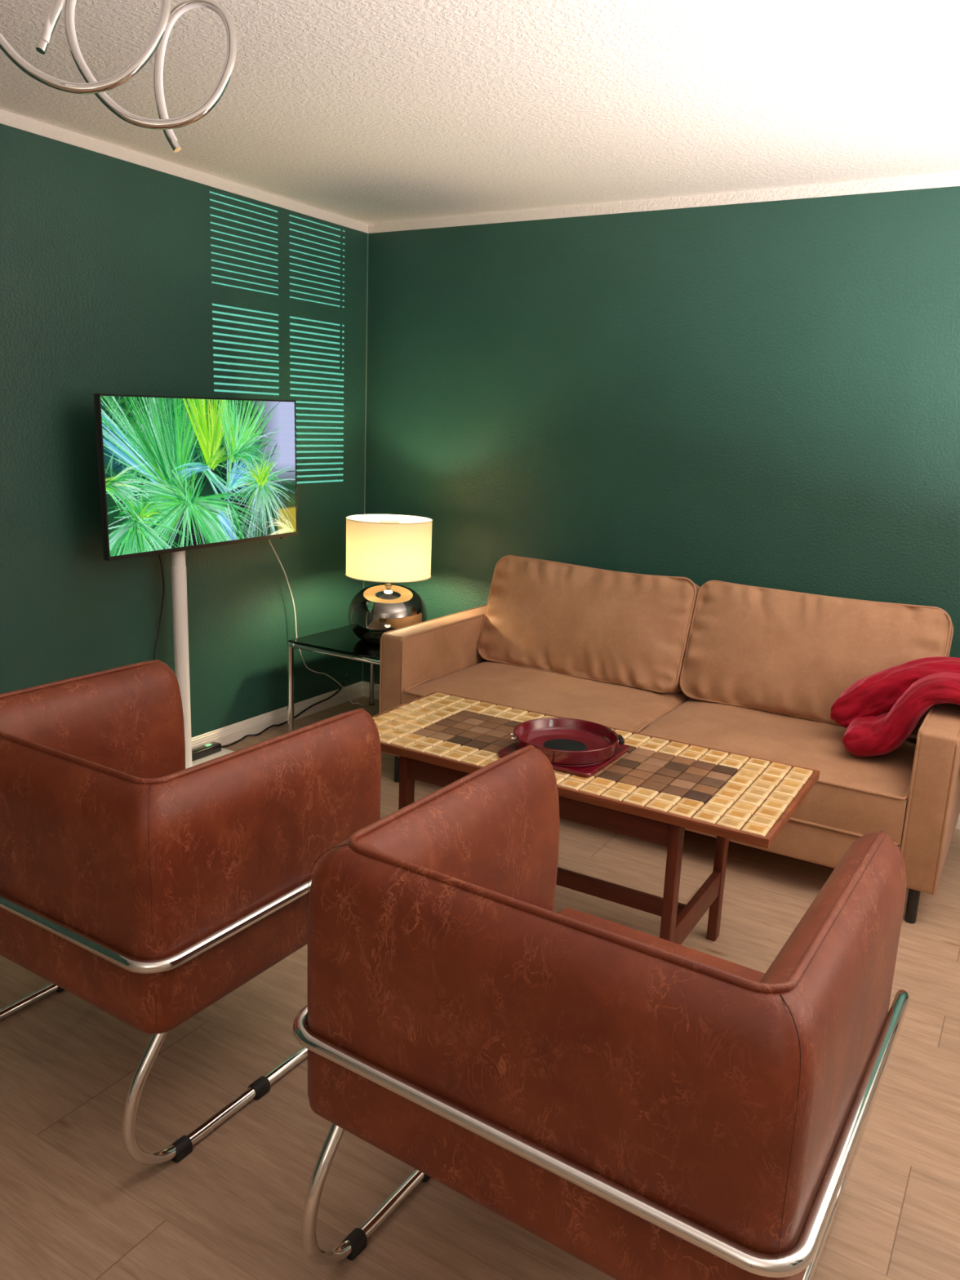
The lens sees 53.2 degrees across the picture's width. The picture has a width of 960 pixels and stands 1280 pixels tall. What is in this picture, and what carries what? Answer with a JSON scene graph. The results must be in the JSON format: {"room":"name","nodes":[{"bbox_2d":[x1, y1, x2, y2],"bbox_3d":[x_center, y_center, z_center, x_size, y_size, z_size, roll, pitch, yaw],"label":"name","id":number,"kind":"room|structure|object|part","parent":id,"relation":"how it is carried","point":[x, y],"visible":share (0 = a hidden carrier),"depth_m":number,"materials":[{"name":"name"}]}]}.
{"room":"living room","nodes":[
{"label":"living room","id":0,"kind":"room"},
{"bbox_2d":[0,123,367,737],"bbox_3d":[-2.282,-0.385,2.603,0.120,2.500,6.440,10,15,30],"label":"wall","id":1,"kind":"structure","parent":0,"point":[117,276],"depth_m":3.95,"materials":[{"name":"green paint"}]},
{"bbox_2d":[153,554,164,660],"bbox_3d":[-1.346,0.028,4.123,0.025,1.010,0.139,13,17,39],"label":"cable","id":2,"kind":"object","parent":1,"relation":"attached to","point":[158,554],"visible":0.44,"depth_m":4.08,"materials":[{"name":"black rubber"}]},
{"bbox_2d":[0,109,368,233],"bbox_3d":[-2.181,-1.572,2.298,0.005,0.044,6.200,10,15,30],"label":"trim","id":3,"kind":"structure","parent":1,"relation":"attached to","point":[8,118],"depth_m":3.79,"materials":[{"name":"white paint"}]},
{"bbox_2d":[191,680,363,748],"bbox_3d":[-2.270,0.803,2.838,0.017,0.082,6.200,10,15,30],"label":"baseboard","id":4,"kind":"structure","parent":1,"relation":"attached to","point":[233,732],"depth_m":4.81,"materials":[{"name":"white paint"}]},
{"bbox_2d":[0,0,959,223],"bbox_3d":[-0.301,-1.326,1.183,4.640,0.120,6.440,10,15,30],"label":"ceiling","id":5,"kind":"structure","parent":0,"point":[365,111],"depth_m":2.86,"materials":[{"name":"white paint"}]},
{"bbox_2d":[0,0,236,152],"bbox_3d":[-0.744,-1.237,1.925,0.485,0.418,0.197,-6,15,-32],"label":"pendant lamp","id":6,"kind":"object","parent":5,"relation":"hanging from","point":[157,42],"visible":1,"depth_m":1.95,"materials":[{"name":"silver metal"}]},
{"bbox_2d":[0,696,959,1279],"bbox_3d":[-0.403,1.216,1.764,4.640,0.100,6.440,10,15,30],"label":"floor","id":7,"kind":"structure","parent":0,"point":[74,1205],"depth_m":2.09,"materials":[{"name":"brown wood"}]},
{"bbox_2d":[0,659,381,1164],"bbox_3d":[-0.775,0.573,2.369,0.894,0.855,0.856,10,15,31],"label":"lounge armchair","id":8,"kind":"object","parent":7,"relation":"on","point":[146,888],"visible":0.9,"depth_m":1.98,"materials":[{"name":"brown leather"}]},
{"bbox_3d":[-0.781,0.734,2.405,0.894,0.518,0.856,10,15,31],"label":"tubular frame","id":9,"kind":"part","parent":8,"relation":"part of","materials":[{"name":"silver metal"}]},
{"bbox_2d":[171,551,234,768],"bbox_3d":[-1.186,-0.106,3.998,0.380,1.420,0.570,10,15,30],"label":"stand","id":10,"kind":"object","parent":7,"relation":"on","point":[179,575],"depth_m":4.07,"materials":[{"name":"white painted metal"}]},
{"bbox_2d":[93,393,297,560],"bbox_3d":[-1.131,-0.694,3.986,0.032,0.628,1.059,10,15,30],"label":"television","id":11,"kind":"object","parent":10,"relation":"attached to","point":[175,473],"visible":1,"depth_m":3.90,"materials":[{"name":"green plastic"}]},
{"bbox_2d":[268,538,363,706],"bbox_3d":[-0.844,-0.066,4.844,0.117,0.996,0.759,9,15,28],"label":"cable","id":12,"kind":"object","parent":11,"relation":"hanging from","point":[268,539],"visible":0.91,"depth_m":4.81,"materials":[{"name":"white plastic"}]},
{"bbox_3d":[-1.272,0.508,4.341,0.052,0.043,0.225,10,15,30],"label":"power strip","id":13,"kind":"part","parent":10,"relation":"part of","materials":[{"name":"black plastic"}]},
{"bbox_3d":[-1.213,0.581,4.155,0.380,0.010,0.570,10,15,30],"label":"plate","id":14,"kind":"part","parent":10,"relation":"part of","materials":[{"name":"white"}]},
{"bbox_2d":[221,672,346,747],"bbox_3d":[-0.982,0.349,4.868,0.040,0.162,1.015,9,15,27],"label":"power cable","id":15,"kind":"object","parent":7,"relation":"on","point":[344,682],"visible":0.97,"depth_m":4.87,"materials":[{"name":"black plastic"}]},
{"bbox_2d":[287,625,380,732],"bbox_3d":[-0.477,0.227,4.779,0.682,0.479,0.682,10,15,30],"label":"side table","id":16,"kind":"object","parent":7,"relation":"on","point":[342,642],"visible":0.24,"depth_m":4.62,"materials":[{"name":"black glass"}]},
{"bbox_3d":[-0.917,0.237,4.666,0.046,0.470,0.031,10,15,30],"label":"leg","id":17,"kind":"part","parent":16,"relation":"part of","materials":[{"name":"silver metal"}]},
{"bbox_3d":[-0.468,-0.003,4.727,0.666,0.008,0.666,10,15,30],"label":"glass","id":18,"kind":"part","parent":16,"relation":"part of","materials":[{"name":"black glass"}]},
{"bbox_3d":[-0.580,0.126,5.210,0.046,0.470,0.031,10,15,30],"label":"leg","id":19,"kind":"part","parent":16,"relation":"part of","materials":[{"name":"silver metal"}]},
{"bbox_2d":[345,514,432,644],"bbox_3d":[-0.444,-0.292,4.641,0.414,0.593,0.414,6,13,17],"label":"table lamp","id":20,"kind":"object","parent":16,"relation":"on","point":[388,549],"visible":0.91,"depth_m":4.50,"materials":[{"name":"fabric"}]},
{"bbox_3d":[-0.451,-0.136,4.677,0.384,0.273,0.384,10,15,30],"label":"glass","id":21,"kind":"part","parent":20,"relation":"part of","materials":[{"name":"mirror"}]},
{"bbox_3d":[-0.438,-0.446,4.606,0.409,0.272,0.409,10,15,30],"label":"lamp shade","id":22,"kind":"part","parent":20,"relation":"part of","materials":[{"name":"beige fabric"}]},
{"bbox_2d":[371,691,819,944],"bbox_3d":[0.257,0.618,2.946,1.342,0.591,0.578,10,15,29],"label":"coffee table","id":23,"kind":"object","parent":7,"relation":"on","point":[658,788],"visible":0.77,"depth_m":2.75,"materials":[{"name":"beige tile"}]},
{"bbox_3d":[-0.230,0.609,2.959,0.029,0.564,0.045,10,15,29],"label":"leg","id":24,"kind":"part","parent":23,"relation":"part of","materials":[{"name":"brown wood"}]},
{"bbox_2d":[497,742,630,777],"bbox_3d":[0.252,0.329,2.847,0.300,0.015,0.300,10,15,30],"label":"napkin","id":25,"kind":"object","parent":23,"relation":"on","point":[588,770],"visible":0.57,"depth_m":2.71,"materials":[{"name":"red fabric"}]},
{"bbox_2d":[510,717,624,764],"bbox_3d":[0.254,0.300,2.840,0.313,0.046,0.312,10,15,30],"label":"tray","id":26,"kind":"object","parent":25,"relation":"on","point":[564,741],"visible":0.91,"depth_m":2.88,"materials":[{"name":"red plastic"}]},
{"bbox_3d":[0.417,0.296,2.844,0.021,0.021,0.052,2,13,-2],"label":"handle","id":27,"kind":"part","parent":26,"relation":"part of","materials":[{"name":"black plastic"}]},
{"bbox_3d":[0.268,0.344,2.883,1.342,0.025,0.578,10,15,29],"label":"edge frame","id":28,"kind":"part","parent":23,"relation":"part of","materials":[{"name":"brown wood"}]},
{"bbox_3d":[0.501,0.734,2.540,0.029,0.564,0.045,10,15,29],"label":"leg","id":29,"kind":"part","parent":23,"relation":"part of","materials":[{"name":"brown wood"}]},
{"bbox_3d":[0.738,0.655,2.929,0.029,0.564,0.045,10,15,29],"label":"leg","id":30,"kind":"part","parent":23,"relation":"part of","materials":[{"name":"brown wood"}]},
{"bbox_2d":[293,744,910,1279],"bbox_3d":[0.242,0.750,1.772,0.894,0.855,0.856,10,15,32],"label":"lounge armchair","id":31,"kind":"object","parent":7,"relation":"on","point":[642,1105],"visible":1,"depth_m":1.41,"materials":[{"name":"brown leather"}]},
{"bbox_3d":[0.235,0.911,1.809,0.894,0.518,0.856,10,15,32],"label":"tubular frame","id":32,"kind":"part","parent":31,"relation":"part of","materials":[{"name":"silver metal"}]},
{"bbox_2d":[378,555,959,923],"bbox_3d":[0.759,0.240,3.923,2.220,0.931,0.944,10,15,30],"label":"sofa","id":33,"kind":"object","parent":7,"relation":"on","point":[748,670],"visible":0.81,"depth_m":3.84,"materials":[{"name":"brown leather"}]},
{"bbox_3d":[-0.355,0.552,4.161,0.035,0.130,0.035,10,15,30],"label":"leg","id":34,"kind":"part","parent":33,"relation":"part of","materials":[{"name":"black wood"}]},
{"bbox_3d":[-0.138,0.161,4.468,0.118,0.532,0.937,10,15,30],"label":"armrest","id":35,"kind":"part","parent":33,"relation":"part of","materials":[{"name":"brown leather"}]},
{"bbox_2d":[401,660,689,732],"bbox_3d":[0.312,0.281,4.137,1.011,0.192,0.824,10,15,30],"label":"seat cushion","id":36,"kind":"object","parent":33,"relation":"on","point":[629,706],"depth_m":4.03,"materials":[{"name":"brown leather"}]},
{"bbox_2d":[479,556,699,693],"bbox_3d":[0.474,-0.079,4.325,0.998,0.505,0.313,10,15,30],"label":"cushion","id":37,"kind":"object","parent":33,"relation":"on","point":[634,632],"depth_m":4.21,"materials":[{"name":"brown leather"}]},
{"bbox_2d":[638,697,916,845],"bbox_3d":[1.158,0.428,3.643,0.961,0.192,0.824,10,15,30],"label":"seat cushion","id":38,"kind":"object","parent":33,"relation":"on","point":[853,797],"depth_m":3.36,"materials":[{"name":"brown leather"}]},
{"bbox_3d":[0.749,0.505,3.984,2.002,0.139,0.923,10,15,30],"label":"frame","id":39,"kind":"part","parent":33,"relation":"part of","materials":[{"name":"brown leather"}]},
{"bbox_2d":[681,581,952,739],"bbox_3d":[1.318,0.069,3.830,0.981,0.504,0.311,10,15,30],"label":"cushion","id":40,"kind":"object","parent":33,"relation":"on","point":[785,655],"depth_m":3.78,"materials":[{"name":"brown leather"}]},
{"bbox_2d":[830,656,959,756],"bbox_3d":[1.541,0.237,3.336,0.591,0.347,0.413,10,15,30],"label":"throw blanket","id":41,"kind":"object","parent":33,"relation":"on","point":[879,712],"visible":1,"depth_m":3.29,"materials":[{"name":"red fabric"}]},
{"bbox_3d":[1.413,0.859,3.127,0.035,0.130,0.035,10,15,30],"label":"leg","id":42,"kind":"part","parent":33,"relation":"part of","materials":[{"name":"black wood"}]},
{"bbox_3d":[1.655,0.472,3.420,0.118,0.532,0.937,10,15,30],"label":"armrest","id":43,"kind":"part","parent":33,"relation":"part of","materials":[{"name":"brown leather"}]},
{"bbox_2d":[363,186,959,684],"bbox_3d":[1.340,-0.581,4.091,4.520,2.500,0.120,10,15,30],"label":"wall","id":44,"kind":"structure","parent":0,"point":[765,394],"depth_m":4.19,"materials":[{"name":"green paint"}]},
{"bbox_2d":[362,233,368,680],"bbox_3d":[-0.619,-0.923,5.162,0.004,2.374,0.004,10,15,30],"label":"trim","id":45,"kind":"structure","parent":44,"relation":"attached to","point":[367,233],"depth_m":5.06,"materials":[{"name":"green"}]},
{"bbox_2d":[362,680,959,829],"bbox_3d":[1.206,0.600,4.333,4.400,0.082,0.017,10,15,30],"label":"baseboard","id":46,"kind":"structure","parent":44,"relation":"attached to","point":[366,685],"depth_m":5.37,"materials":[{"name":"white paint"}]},
{"bbox_2d":[368,173,959,233],"bbox_3d":[1.306,-1.775,3.794,4.395,0.044,0.005,10,15,30],"label":"trim","id":47,"kind":"structure","parent":44,"relation":"attached to","point":[945,180],"depth_m":4.04,"materials":[{"name":"white paint"}]}
]}

